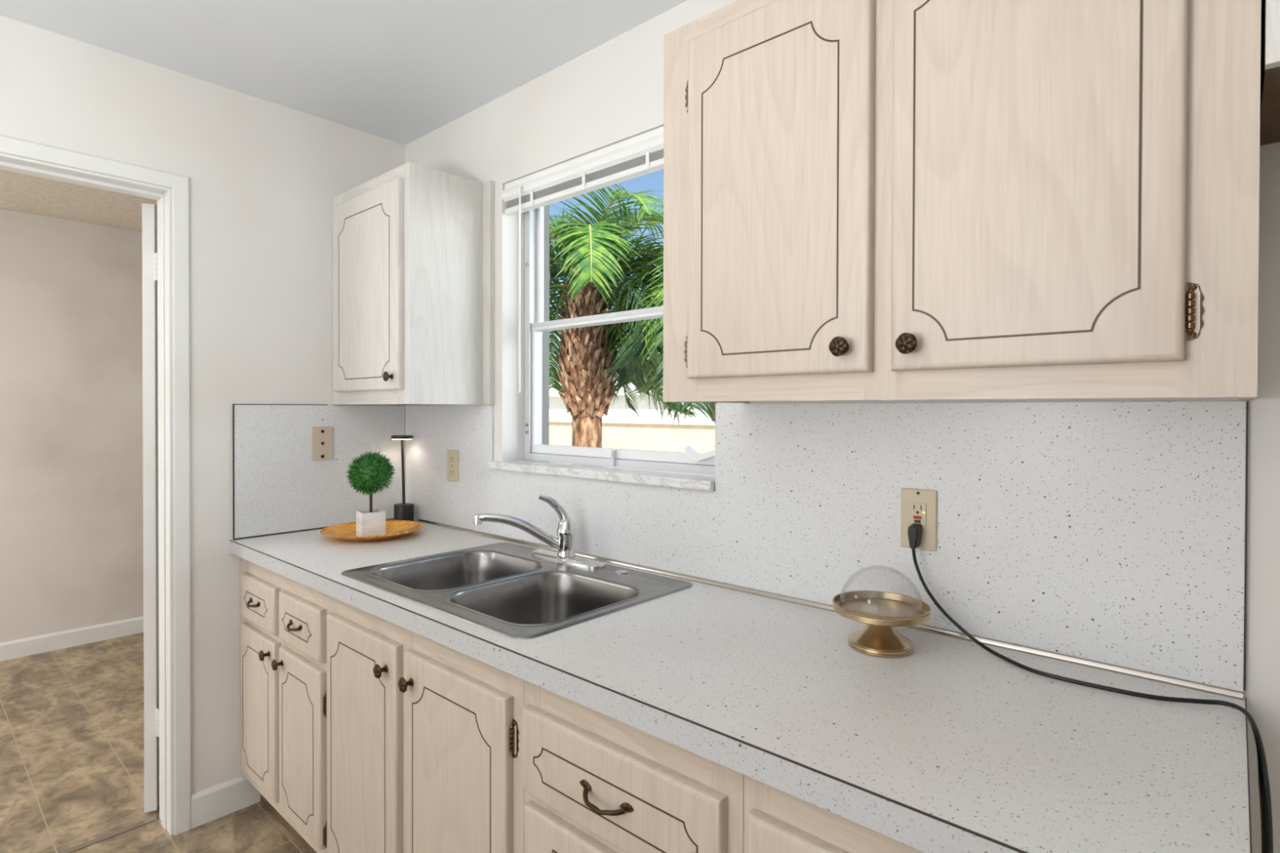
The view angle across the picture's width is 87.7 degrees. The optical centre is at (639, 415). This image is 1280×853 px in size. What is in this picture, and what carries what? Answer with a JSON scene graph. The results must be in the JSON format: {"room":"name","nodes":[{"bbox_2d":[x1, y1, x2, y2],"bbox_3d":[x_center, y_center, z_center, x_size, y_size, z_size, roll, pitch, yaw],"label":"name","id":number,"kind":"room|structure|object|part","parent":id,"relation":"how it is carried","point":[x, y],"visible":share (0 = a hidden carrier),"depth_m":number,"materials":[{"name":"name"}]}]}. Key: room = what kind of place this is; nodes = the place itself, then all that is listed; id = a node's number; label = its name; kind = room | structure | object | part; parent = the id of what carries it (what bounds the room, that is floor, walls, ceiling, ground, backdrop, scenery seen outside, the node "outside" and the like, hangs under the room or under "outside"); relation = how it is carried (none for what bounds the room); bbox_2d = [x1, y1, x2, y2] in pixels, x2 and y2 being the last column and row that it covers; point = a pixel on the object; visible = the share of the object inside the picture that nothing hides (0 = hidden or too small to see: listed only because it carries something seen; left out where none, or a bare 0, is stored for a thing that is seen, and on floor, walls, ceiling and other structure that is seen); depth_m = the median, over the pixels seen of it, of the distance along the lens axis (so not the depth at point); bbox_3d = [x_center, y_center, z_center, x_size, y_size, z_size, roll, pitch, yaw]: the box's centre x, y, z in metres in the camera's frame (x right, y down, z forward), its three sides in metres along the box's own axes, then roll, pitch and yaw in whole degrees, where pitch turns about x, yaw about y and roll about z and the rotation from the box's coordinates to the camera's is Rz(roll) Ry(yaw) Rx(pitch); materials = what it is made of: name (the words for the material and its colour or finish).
{"room":"kitchen","nodes":[
{"label":"kitchen","id":0,"kind":"room"},
{"bbox_2d":[0,208,143,643],"bbox_3d":[-3.894,0.108,3.156,0.150,2.422,3.650,1,1,42],"label":"wall","id":1,"kind":"structure","parent":0,"point":[72,530],"depth_m":3.78,"materials":[{"name":"paint"}]},
{"bbox_2d":[0,616,143,661],"bbox_3d":[-3.887,1.272,3.056,0.012,0.095,3.500,1,1,42],"label":"baseboard","id":2,"kind":"structure","parent":1,"relation":"attached to","point":[10,650],"depth_m":3.78,"materials":[{"name":"white paint"}]},
{"bbox_2d":[0,632,308,852],"bbox_3d":[-1.434,1.404,0.866,6.950,0.120,3.800,1,1,42],"label":"floor","id":3,"kind":"structure","parent":0,"point":[72,735],"depth_m":2.52,"materials":[{"name":"tile"}]},
{"bbox_2d":[57,815,159,852],"bbox_3d":[-1.865,1.332,1.903,0.025,0.004,0.814,1,1,42],"label":"trim","id":4,"kind":"structure","parent":3,"relation":"on","point":[116,833],"depth_m":2.11,"materials":[{"name":"silver metal"}]},
{"bbox_2d":[240,557,332,852],"bbox_3d":[-0.908,0.898,2.226,0.710,0.872,0.642,1,1,42],"label":"base cabinet","id":5,"kind":"object","parent":3,"relation":"on","point":[283,620],"visible":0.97,"depth_m":1.95,"materials":[{"name":"brown wood"}]},
{"bbox_3d":[-1.223,0.592,2.098,0.086,0.022,0.023,1,1,42],"label":"pull handle","id":6,"kind":"part","parent":5,"relation":"part of","materials":[{"name":"brown metal"}]},
{"bbox_3d":[-1.206,0.594,2.111,0.296,0.144,0.020,1,1,42],"label":"drawer","id":7,"kind":"part","parent":5,"relation":"part of","materials":[{"name":"brown wood"}]},
{"bbox_3d":[-1.208,0.930,2.115,0.300,0.482,0.020,1,1,42],"label":"door","id":8,"kind":"part","parent":5,"relation":"part of","materials":[{"name":"brown wood"}]},
{"bbox_3d":[-1.196,0.503,2.128,0.260,0.082,0.019,1,1,42],"label":"rail","id":9,"kind":"part","parent":5,"relation":"part of","materials":[{"name":"brown wood"}]},
{"bbox_3d":[-1.197,0.684,2.130,0.260,0.060,0.019,1,1,42],"label":"rail","id":10,"kind":"part","parent":5,"relation":"part of","materials":[{"name":"brown wood"}]},
{"bbox_3d":[-1.198,1.179,2.134,0.260,0.070,0.019,1,1,42],"label":"rail","id":11,"kind":"part","parent":5,"relation":"part of","materials":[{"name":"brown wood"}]},
{"bbox_3d":[-1.139,0.727,2.020,0.032,0.033,0.028,1,1,42],"label":"knob","id":12,"kind":"part","parent":5,"relation":"part of","materials":[{"name":"brown metal"}]},
{"bbox_3d":[-1.063,0.730,1.952,0.032,0.033,0.028,1,1,42],"label":"knob","id":13,"kind":"part","parent":5,"relation":"part of","materials":[{"name":"brown metal"}]},
{"bbox_3d":[-0.984,0.597,1.884,0.086,0.022,0.023,1,1,42],"label":"pull handle","id":14,"kind":"part","parent":5,"relation":"part of","materials":[{"name":"brown metal"}]},
{"bbox_3d":[-0.963,0.596,1.894,0.288,0.144,0.020,1,1,42],"label":"drawer","id":15,"kind":"part","parent":5,"relation":"part of","materials":[{"name":"brown wood"}]},
{"bbox_3d":[-0.964,0.932,1.897,0.288,0.482,0.020,1,1,42],"label":"door","id":16,"kind":"part","parent":5,"relation":"part of","materials":[{"name":"brown wood"}]},
{"bbox_3d":[-0.953,0.686,1.911,0.245,0.060,0.019,1,1,42],"label":"rail","id":17,"kind":"part","parent":5,"relation":"part of","materials":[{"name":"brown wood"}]},
{"bbox_3d":[-0.952,0.505,1.910,0.245,0.082,0.019,1,1,42],"label":"rail","id":18,"kind":"part","parent":5,"relation":"part of","materials":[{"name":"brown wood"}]},
{"bbox_3d":[-0.954,1.181,1.916,0.245,0.070,0.019,1,1,42],"label":"rail","id":19,"kind":"part","parent":5,"relation":"part of","materials":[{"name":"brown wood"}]},
{"bbox_2d":[229,517,1252,852],"bbox_3d":[-0.222,0.442,1.629,2.526,0.053,0.636,1,1,42],"label":"countertop","id":20,"kind":"structure","parent":5,"relation":"on","point":[949,744],"depth_m":0.99,"materials":[{"name":"laminate"}]},
{"bbox_2d":[320,520,422,542],"bbox_3d":[-0.926,0.403,2.311,0.330,0.030,0.329,1,1,42],"label":"round tray","id":21,"kind":"object","parent":20,"relation":"on","point":[393,529],"visible":0.84,"depth_m":2.34,"materials":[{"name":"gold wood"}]},
{"bbox_2d":[345,450,395,537],"bbox_3d":[-0.912,0.265,2.257,0.162,0.300,0.160,1,1,42],"label":"topiary","id":22,"kind":"object","parent":21,"relation":"on","point":[371,473],"visible":0.98,"depth_m":2.23,"materials":[{"name":"green plant"}]},
{"bbox_3d":[-0.912,0.273,2.258,0.010,0.153,0.012,0,1,-26],"label":"stem","id":23,"kind":"part","parent":22,"relation":"part of","materials":[{"name":"brown"}]},
{"bbox_2d":[355,508,385,537],"bbox_3d":[-0.912,0.370,2.259,0.077,0.091,0.077,0,1,-36],"label":"planter","id":24,"kind":"object","parent":22,"relation":"attached to","point":[371,522],"depth_m":2.23,"materials":[{"name":"white ceramic"}]},
{"bbox_2d":[391,435,413,521],"bbox_3d":[-0.926,0.247,2.596,0.084,0.338,0.082,1,1,42],"label":"table lamp","id":25,"kind":"object","parent":20,"relation":"on","point":[402,511],"visible":0.94,"depth_m":2.58,"materials":[{"name":"black metal"}]},
{"bbox_2d":[341,542,692,639],"bbox_3d":[-0.335,0.508,1.733,0.794,0.182,0.554,1,1,42],"label":"double sink","id":26,"kind":"object","parent":20,"relation":"in","point":[504,588],"visible":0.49,"depth_m":1.75,"materials":[{"name":"silver metal"}]},
{"bbox_3d":[-0.499,0.507,1.832,0.352,0.176,0.397,1,1,42],"label":"bowl","id":27,"kind":"part","parent":26,"relation":"part of","materials":[{"name":"silver metal"}]},
{"bbox_2d":[473,494,604,568],"bbox_3d":[-0.274,0.324,1.944,0.383,0.192,0.173,0,0,11],"label":"faucet","id":28,"kind":"object","parent":26,"relation":"on","point":[564,544],"visible":1,"depth_m":1.91,"materials":[{"name":"silver metal"}]},
{"bbox_3d":[-0.349,0.337,1.920,0.256,0.113,0.031,0,0,-5],"label":"spout","id":29,"kind":"part","parent":28,"relation":"part of","materials":[{"name":"silver metal"}]},
{"bbox_3d":[-0.240,0.284,1.925,0.104,0.111,0.040,0,0,-15],"label":"lever handle","id":30,"kind":"part","parent":28,"relation":"part of","materials":[{"name":"silver metal"}]},
{"bbox_3d":[-0.212,0.414,1.933,0.288,0.012,0.054,1,1,42],"label":"plate","id":31,"kind":"part","parent":28,"relation":"part of","materials":[{"name":"silver metal"}]},
{"bbox_3d":[-0.222,0.509,1.575,0.352,0.176,0.382,1,1,42],"label":"bowl","id":32,"kind":"part","parent":26,"relation":"part of","materials":[{"name":"silver metal"}]},
{"bbox_2d":[831,590,931,657],"bbox_3d":[0.448,0.390,1.240,0.174,0.082,0.174,1,1,42],"label":"cake stand","id":33,"kind":"object","parent":20,"relation":"on","point":[882,611],"visible":1,"depth_m":1.22,"materials":[{"name":"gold metal"}]},
{"bbox_3d":[0.448,0.364,1.240,0.157,0.003,0.157,0,1,-37],"label":"plate","id":34,"kind":"part","parent":33,"relation":"part of","materials":[{"name":"gold metal"}]},
{"bbox_2d":[839,564,924,613],"bbox_3d":[0.448,0.321,1.239,0.151,0.082,0.151,1,1,42],"label":"glass dome","id":35,"kind":"object","parent":33,"relation":"on","point":[874,565],"visible":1,"depth_m":1.25,"materials":[{"name":"clear glass"}]},
{"bbox_2d":[907,523,1273,852],"bbox_3d":[0.720,0.684,1.112,0.152,0.928,0.575,0,1,-26],"label":"power cord","id":36,"kind":"object","parent":20,"relation":"on","point":[914,531],"visible":1,"depth_m":1.00,"materials":[{"name":"black rubber"}]},
{"bbox_2d":[326,597,524,852],"bbox_3d":[-0.338,0.903,1.717,0.814,0.872,0.642,1,1,42],"label":"base cabinet","id":37,"kind":"object","parent":3,"relation":"on","point":[424,735],"visible":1,"depth_m":1.46,"materials":[{"name":"brown wood"}]},
{"bbox_3d":[-0.690,0.851,1.651,0.368,0.649,0.020,1,1,42],"label":"door","id":38,"kind":"part","parent":37,"relation":"part of","materials":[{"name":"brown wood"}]},
{"bbox_3d":[-0.671,0.508,1.659,0.350,0.082,0.019,1,1,42],"label":"rail","id":39,"kind":"part","parent":37,"relation":"part of","materials":[{"name":"brown wood"}]},
{"bbox_3d":[-0.599,0.588,1.536,0.032,0.033,0.028,1,1,42],"label":"knob","id":40,"kind":"part","parent":37,"relation":"part of","materials":[{"name":"brown metal"}]},
{"bbox_3d":[-0.513,0.589,1.460,0.032,0.033,0.028,1,1,42],"label":"knob","id":41,"kind":"part","parent":37,"relation":"part of","materials":[{"name":"brown metal"}]},
{"bbox_3d":[-0.387,0.854,1.381,0.375,0.649,0.020,1,1,42],"label":"door","id":42,"kind":"part","parent":37,"relation":"part of","materials":[{"name":"brown wood"}]},
{"bbox_3d":[-0.373,0.511,1.393,0.358,0.082,0.019,1,1,42],"label":"rail","id":43,"kind":"part","parent":37,"relation":"part of","materials":[{"name":"brown wood"}]},
{"bbox_2d":[523,680,743,852],"bbox_3d":[0.144,0.908,1.286,0.479,0.872,0.642,1,1,42],"label":"base cabinet","id":44,"kind":"object","parent":3,"relation":"on","point":[594,781],"visible":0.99,"depth_m":1.06,"materials":[{"name":"brown wood"}]},
{"bbox_3d":[-0.046,0.946,1.077,0.434,0.473,0.020,1,1,42],"label":"door","id":45,"kind":"part","parent":44,"relation":"part of","materials":[{"name":"brown wood"}]},
{"bbox_3d":[-0.033,0.695,1.091,0.380,0.060,0.019,1,1,42],"label":"rail","id":46,"kind":"part","parent":44,"relation":"part of","materials":[{"name":"brown wood"}]},
{"bbox_3d":[-0.063,0.614,1.058,0.119,0.024,0.029,1,1,42],"label":"pull handle","id":47,"kind":"part","parent":44,"relation":"part of","materials":[{"name":"brown metal"}]},
{"bbox_3d":[-0.033,0.514,1.089,0.380,0.082,0.019,1,1,42],"label":"rail","id":48,"kind":"part","parent":44,"relation":"part of","materials":[{"name":"brown wood"}]},
{"bbox_2d":[743,774,924,852],"bbox_3d":[0.512,0.912,0.957,0.505,0.872,0.642,1,1,42],"label":"base cabinet","id":49,"kind":"object","parent":3,"relation":"on","point":[775,820],"visible":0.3,"depth_m":0.86,"materials":[{"name":"brown wood"}]},
{"bbox_3d":[0.323,0.614,0.745,0.469,0.155,0.020,1,1,42],"label":"drawer","id":50,"kind":"part","parent":49,"relation":"part of","materials":[{"name":"brown wood"}]},
{"bbox_2d":[0,15,405,794],"bbox_3d":[-2.128,0.126,1.478,0.120,2.422,3.800,1,1,42],"label":"wall","id":51,"kind":"structure","parent":0,"point":[265,176],"depth_m":2.21,"materials":[{"name":"paint"}]},
{"bbox_2d":[0,152,173,835],"bbox_3d":[-1.804,0.310,1.849,0.134,2.049,0.823,1,1,42],"label":"trim","id":52,"kind":"structure","parent":51,"relation":"attached to","point":[8,162],"depth_m":2.12,"materials":[{"name":"white paint"}]},
{"bbox_2d":[0,134,191,835],"bbox_3d":[-1.752,0.288,1.802,0.014,2.095,0.915,1,1,42],"label":"trim","id":53,"kind":"structure","parent":51,"relation":"attached to","point":[179,184],"depth_m":2.12,"materials":[{"name":"white paint"}]},
{"bbox_2d":[142,203,159,812],"bbox_3d":[-1.790,0.307,2.538,0.102,2.020,0.793,0,1,-23],"label":"door","id":54,"kind":"structure","parent":51,"relation":"in","point":[149,211],"depth_m":2.21,"materials":[{"name":"white paint"}]},
{"bbox_2d":[191,775,260,828],"bbox_3d":[-1.382,1.280,2.227,0.012,0.105,0.204,1,1,42],"label":"baseboard","id":55,"kind":"structure","parent":51,"relation":"attached to","point":[210,804],"depth_m":2.21,"materials":[{"name":"white paint"}]},
{"bbox_2d":[232,404,404,539],"bbox_3d":[-1.157,0.188,2.470,0.008,0.456,0.626,1,1,42],"label":"backsplash","id":56,"kind":"structure","parent":51,"relation":"attached to","point":[277,486],"depth_m":2.40,"materials":[{"name":"white"}]},
{"bbox_2d":[311,426,333,460],"bbox_3d":[-1.166,0.103,2.448,0.007,0.122,0.076,1,1,42],"label":"wall plate","id":57,"kind":"object","parent":56,"relation":"attached to","point":[322,437],"visible":1,"depth_m":2.44,"materials":[{"name":"beige plastic"}]},
{"bbox_2d":[0,0,688,231],"bbox_3d":[-1.428,-1.153,0.845,6.950,0.150,3.800,1,1,42],"label":"ceiling","id":58,"kind":"structure","parent":0,"point":[398,71],"depth_m":1.97,"materials":[{"name":"paint"}]},
{"bbox_2d":[405,0,1279,852],"bbox_3d":[0.738,0.134,1.332,4.350,2.422,0.200,1,1,42],"label":"wall","id":59,"kind":"structure","parent":0,"point":[611,93],"depth_m":1.86,"materials":[{"name":"paint"}]},
{"bbox_2d":[332,161,494,404],"bbox_3d":[-0.839,-0.421,2.372,0.599,0.766,0.344,1,1,42],"label":"upper cabinet","id":60,"kind":"object","parent":59,"relation":"attached to","point":[407,240],"depth_m":2.23,"materials":[{"name":"white wood"}]},
{"bbox_3d":[-0.936,-0.421,2.280,0.466,0.675,0.021,1,1,42],"label":"door","id":61,"kind":"part","parent":60,"relation":"part of","materials":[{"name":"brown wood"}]},
{"bbox_3d":[-0.915,-0.770,2.286,0.450,0.067,0.019,1,1,42],"label":"rail","id":62,"kind":"part","parent":60,"relation":"part of","materials":[{"name":"white wood"}]},
{"bbox_3d":[-0.917,-0.068,2.292,0.450,0.059,0.019,1,1,42],"label":"rail","id":63,"kind":"part","parent":60,"relation":"part of","materials":[{"name":"white wood"}]},
{"bbox_3d":[-0.807,-0.124,2.134,0.032,0.033,0.028,1,1,42],"label":"knob","id":64,"kind":"part","parent":60,"relation":"part of","materials":[{"name":"brown metal"}]},
{"bbox_3d":[-0.524,-0.420,2.307,0.042,0.766,0.020,1,1,42],"label":"filler strip","id":65,"kind":"part","parent":60,"relation":"part of","materials":[{"name":"white wood"}]},
{"bbox_2d":[488,204,715,491],"bbox_3d":[-0.066,-0.265,2.070,0.969,1.044,0.286,1,1,42],"label":"window","id":66,"kind":"structure","parent":59,"relation":"in","point":[538,326],"depth_m":2.22,"materials":[{"name":"white paint"}]},
{"bbox_2d":[502,126,663,392],"bbox_3d":[-0.129,-0.429,1.984,0.884,0.712,0.067,1,1,42],"label":"window blind","id":67,"kind":"object","parent":66,"relation":"attached to","point":[642,154],"visible":0.73,"depth_m":2.02,"materials":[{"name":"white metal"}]},
{"bbox_3d":[-0.123,-0.690,1.988,0.880,0.018,0.032,1,1,42],"label":"rail","id":68,"kind":"part","parent":67,"relation":"part of","materials":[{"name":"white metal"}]},
{"bbox_3d":[-0.072,-0.309,2.050,0.810,0.012,0.004,1,1,42],"label":"lift rail","id":69,"kind":"part","parent":66,"relation":"part of","materials":[{"name":"white paint"}]},
{"bbox_3d":[-0.048,-0.523,2.075,0.829,0.464,0.020,1,1,42],"label":"sash","id":70,"kind":"part","parent":66,"relation":"part of","materials":[{"name":"white"}]},
{"bbox_3d":[-0.134,0.174,2.022,0.938,0.026,0.120,1,1,42],"label":"sill","id":71,"kind":"part","parent":66,"relation":"part of","materials":[{"name":"white stone"}]},
{"bbox_3d":[-0.065,-0.092,2.060,0.829,0.452,0.020,1,1,42],"label":"sash","id":72,"kind":"part","parent":66,"relation":"part of","materials":[{"name":"white"}]},
{"bbox_2d":[404,400,1248,691],"bbox_3d":[-0.010,0.197,1.859,2.518,0.455,0.010,1,1,42],"label":"backsplash","id":73,"kind":"structure","parent":59,"relation":"attached to","point":[1109,532],"depth_m":1.28,"materials":[{"name":"white"}]},
{"bbox_2d":[447,449,458,482],"bbox_3d":[-0.692,0.186,2.460,0.072,0.116,0.007,1,1,42],"label":"wall outlet","id":74,"kind":"object","parent":73,"relation":"attached to","point":[452,455],"visible":1,"depth_m":2.45,"materials":[{"name":"beige plastic"}]},
{"bbox_2d":[449,454,454,463],"bbox_3d":[-0.694,0.161,2.458,0.033,0.033,0.001,1,1,42],"label":"socket","id":75,"kind":"object","parent":74,"relation":"attached to","point":[451,456],"depth_m":2.46,"materials":[{"name":"beige plastic"}]},
{"bbox_2d":[449,467,454,476],"bbox_3d":[-0.694,0.211,2.458,0.033,0.033,0.001,1,1,42],"label":"socket","id":76,"kind":"object","parent":74,"relation":"attached to","point":[451,469],"depth_m":2.46,"materials":[{"name":"beige plastic"}]},
{"bbox_2d":[900,487,937,551],"bbox_3d":[0.559,0.209,1.341,0.071,0.121,0.009,1,1,42],"label":"wall outlet","id":77,"kind":"object","parent":73,"relation":"attached to","point":[917,506],"visible":0.8,"depth_m":1.33,"materials":[{"name":"beige plastic"}]},
{"bbox_2d":[909,502,926,537],"bbox_3d":[0.558,0.209,1.339,0.033,0.068,0.003,1,1,42],"label":"receptacle","id":78,"kind":"object","parent":77,"relation":"attached to","point":[917,510],"depth_m":1.34,"materials":[{"name":"beige plastic"}]},
{"bbox_2d":[662,0,1261,403],"bbox_3d":[0.477,-0.409,1.188,0.916,0.766,0.356,1,1,42],"label":"upper cabinet","id":79,"kind":"object","parent":59,"relation":"attached to","point":[864,200],"visible":1,"depth_m":0.99,"materials":[{"name":"brown wood"}]},
{"bbox_3d":[0.251,-0.759,1.227,0.348,0.067,0.019,1,1,42],"label":"rail","id":80,"kind":"part","parent":79,"relation":"part of","materials":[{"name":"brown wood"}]},
{"bbox_3d":[0.250,-0.056,1.233,0.348,0.059,0.019,1,1,42],"label":"rail","id":81,"kind":"part","parent":79,"relation":"part of","materials":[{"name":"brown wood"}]},
{"bbox_3d":[0.239,-0.410,1.213,0.376,0.675,0.021,1,1,42],"label":"door","id":82,"kind":"part","parent":79,"relation":"part of","materials":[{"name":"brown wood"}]},
{"bbox_3d":[0.330,-0.113,1.101,0.032,0.033,0.028,1,1,42],"label":"knob","id":83,"kind":"part","parent":79,"relation":"part of","materials":[{"name":"brown metal"}]},
{"bbox_3d":[0.412,-0.110,1.027,0.032,0.033,0.028,1,1,42],"label":"knob","id":84,"kind":"part","parent":79,"relation":"part of","materials":[{"name":"brown metal"}]},
{"bbox_3d":[0.540,-0.407,0.944,0.364,0.675,0.021,1,1,42],"label":"door","id":85,"kind":"part","parent":79,"relation":"part of","materials":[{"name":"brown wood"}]},
{"bbox_3d":[0.555,-0.053,0.960,0.341,0.059,0.019,1,1,42],"label":"rail","id":86,"kind":"part","parent":79,"relation":"part of","materials":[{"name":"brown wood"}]},
{"bbox_2d":[1259,0,1279,146],"bbox_3d":[1.157,-0.595,0.604,0.866,0.380,0.320,1,1,42],"label":"upper cabinet","id":87,"kind":"object","parent":59,"relation":"attached to","point":[1269,123],"visible":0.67,"depth_m":0.83,"materials":[{"name":"brown wood"}]},
{"bbox_3d":[1.162,-0.410,0.612,0.866,0.009,0.302,1,1,42],"label":"panel","id":88,"kind":"part","parent":87,"relation":"part of","materials":[{"name":"brown wood"}]},
{"bbox_3d":[1.056,-0.594,0.491,0.866,0.380,0.016,1,1,42],"label":"frame","id":89,"kind":"part","parent":87,"relation":"part of","materials":[{"name":"white wood"}]},
{"label":"outside","id":90,"kind":"structure","parent":0,"visible":0},
{"bbox_2d":[549,462,711,475],"bbox_3d":[17.924,1.131,46.371,110.000,0.150,89.730,1,1,42],"label":"ground","id":91,"kind":"structure","parent":90,"point":[549,462],"depth_m":15.38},
{"bbox_2d":[549,183,663,466],"bbox_3d":[-0.443,-0.145,5.175,2.132,3.009,2.209,1,1,42],"label":"palm tree","id":92,"kind":"object","parent":91,"relation":"on","point":[586,386],"visible":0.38,"depth_m":4.98,"materials":[{"name":"green plant"}]},
{"bbox_2d":[549,379,715,453],"bbox_3d":[0.837,0.028,21.221,22.600,2.400,6.600,1,1,42],"label":"fence","id":93,"kind":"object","parent":91,"relation":"on","point":[619,431],"visible":0.08,"depth_m":17.92,"materials":[{"name":"beige paint"}]},
{"bbox_2d":[596,236,717,426],"bbox_3d":[0.666,0.005,5.179,2.264,2.714,2.223,0,0,12],"label":"palm tree","id":94,"kind":"object","parent":91,"relation":"on","point":[677,407],"visible":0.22,"depth_m":4.93,"materials":[{"name":"green plant"}]}
]}

